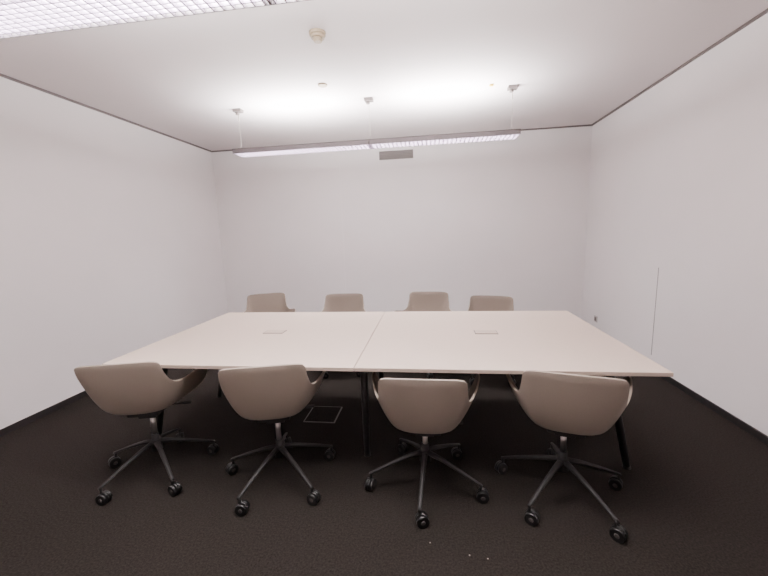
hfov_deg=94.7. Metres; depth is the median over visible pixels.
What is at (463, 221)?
wall
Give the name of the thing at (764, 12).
trim
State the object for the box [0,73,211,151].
trim
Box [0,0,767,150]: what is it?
ceiling
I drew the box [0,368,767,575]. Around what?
floor
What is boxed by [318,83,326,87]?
ceiling sensor
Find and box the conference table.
[102,311,673,469]
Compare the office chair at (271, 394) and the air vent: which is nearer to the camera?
the office chair at (271, 394)
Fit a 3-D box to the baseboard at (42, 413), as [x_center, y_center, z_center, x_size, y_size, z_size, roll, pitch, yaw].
[-2.979,1.101,3.024,0.012,0.055,6.020,-1,9,8]
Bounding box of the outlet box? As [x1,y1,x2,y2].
[303,406,341,422]
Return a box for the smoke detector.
[309,28,325,43]
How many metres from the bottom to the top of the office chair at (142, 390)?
0.825 m
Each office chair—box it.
[74,361,218,505]
[218,364,335,516]
[245,293,295,311]
[321,293,365,378]
[364,372,488,528]
[394,292,450,378]
[468,295,515,385]
[495,370,631,542]
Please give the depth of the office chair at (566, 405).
1.70 m
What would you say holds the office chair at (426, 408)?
on the floor
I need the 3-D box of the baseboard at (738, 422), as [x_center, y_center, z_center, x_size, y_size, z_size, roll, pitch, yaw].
[2.541,1.022,2.297,0.012,0.055,6.020,-1,9,8]
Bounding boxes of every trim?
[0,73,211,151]
[212,124,591,151]
[591,8,767,125]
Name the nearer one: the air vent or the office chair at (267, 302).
the office chair at (267, 302)
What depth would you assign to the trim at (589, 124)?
4.87 m
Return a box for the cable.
[651,268,658,354]
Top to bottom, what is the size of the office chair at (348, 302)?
0.797 m
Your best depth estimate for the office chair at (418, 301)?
4.03 m
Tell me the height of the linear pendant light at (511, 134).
0.469 m
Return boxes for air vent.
[379,149,412,159]
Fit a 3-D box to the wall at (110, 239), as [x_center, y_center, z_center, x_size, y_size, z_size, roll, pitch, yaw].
[-3.092,-0.268,2.818,0.120,2.830,6.260,-1,9,8]
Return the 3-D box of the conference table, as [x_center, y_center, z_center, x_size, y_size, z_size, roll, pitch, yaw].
[-0.044,0.698,2.707,3.220,0.748,1.400,-1,9,8]
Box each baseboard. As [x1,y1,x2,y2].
[0,391,87,436]
[661,377,767,444]
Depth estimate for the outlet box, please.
2.93 m
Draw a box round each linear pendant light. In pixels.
[0,0,309,38]
[232,84,520,157]
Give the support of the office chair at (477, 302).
on the floor
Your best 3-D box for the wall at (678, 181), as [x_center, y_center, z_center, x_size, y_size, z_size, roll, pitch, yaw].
[2.558,-0.349,2.074,0.120,2.830,6.260,-1,9,8]
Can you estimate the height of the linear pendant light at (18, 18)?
0.469 m
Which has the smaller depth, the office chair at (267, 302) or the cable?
the cable
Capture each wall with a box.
[0,76,227,428]
[212,126,591,318]
[582,13,767,435]
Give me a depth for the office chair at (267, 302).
4.31 m
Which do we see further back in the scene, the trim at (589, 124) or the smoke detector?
the trim at (589, 124)

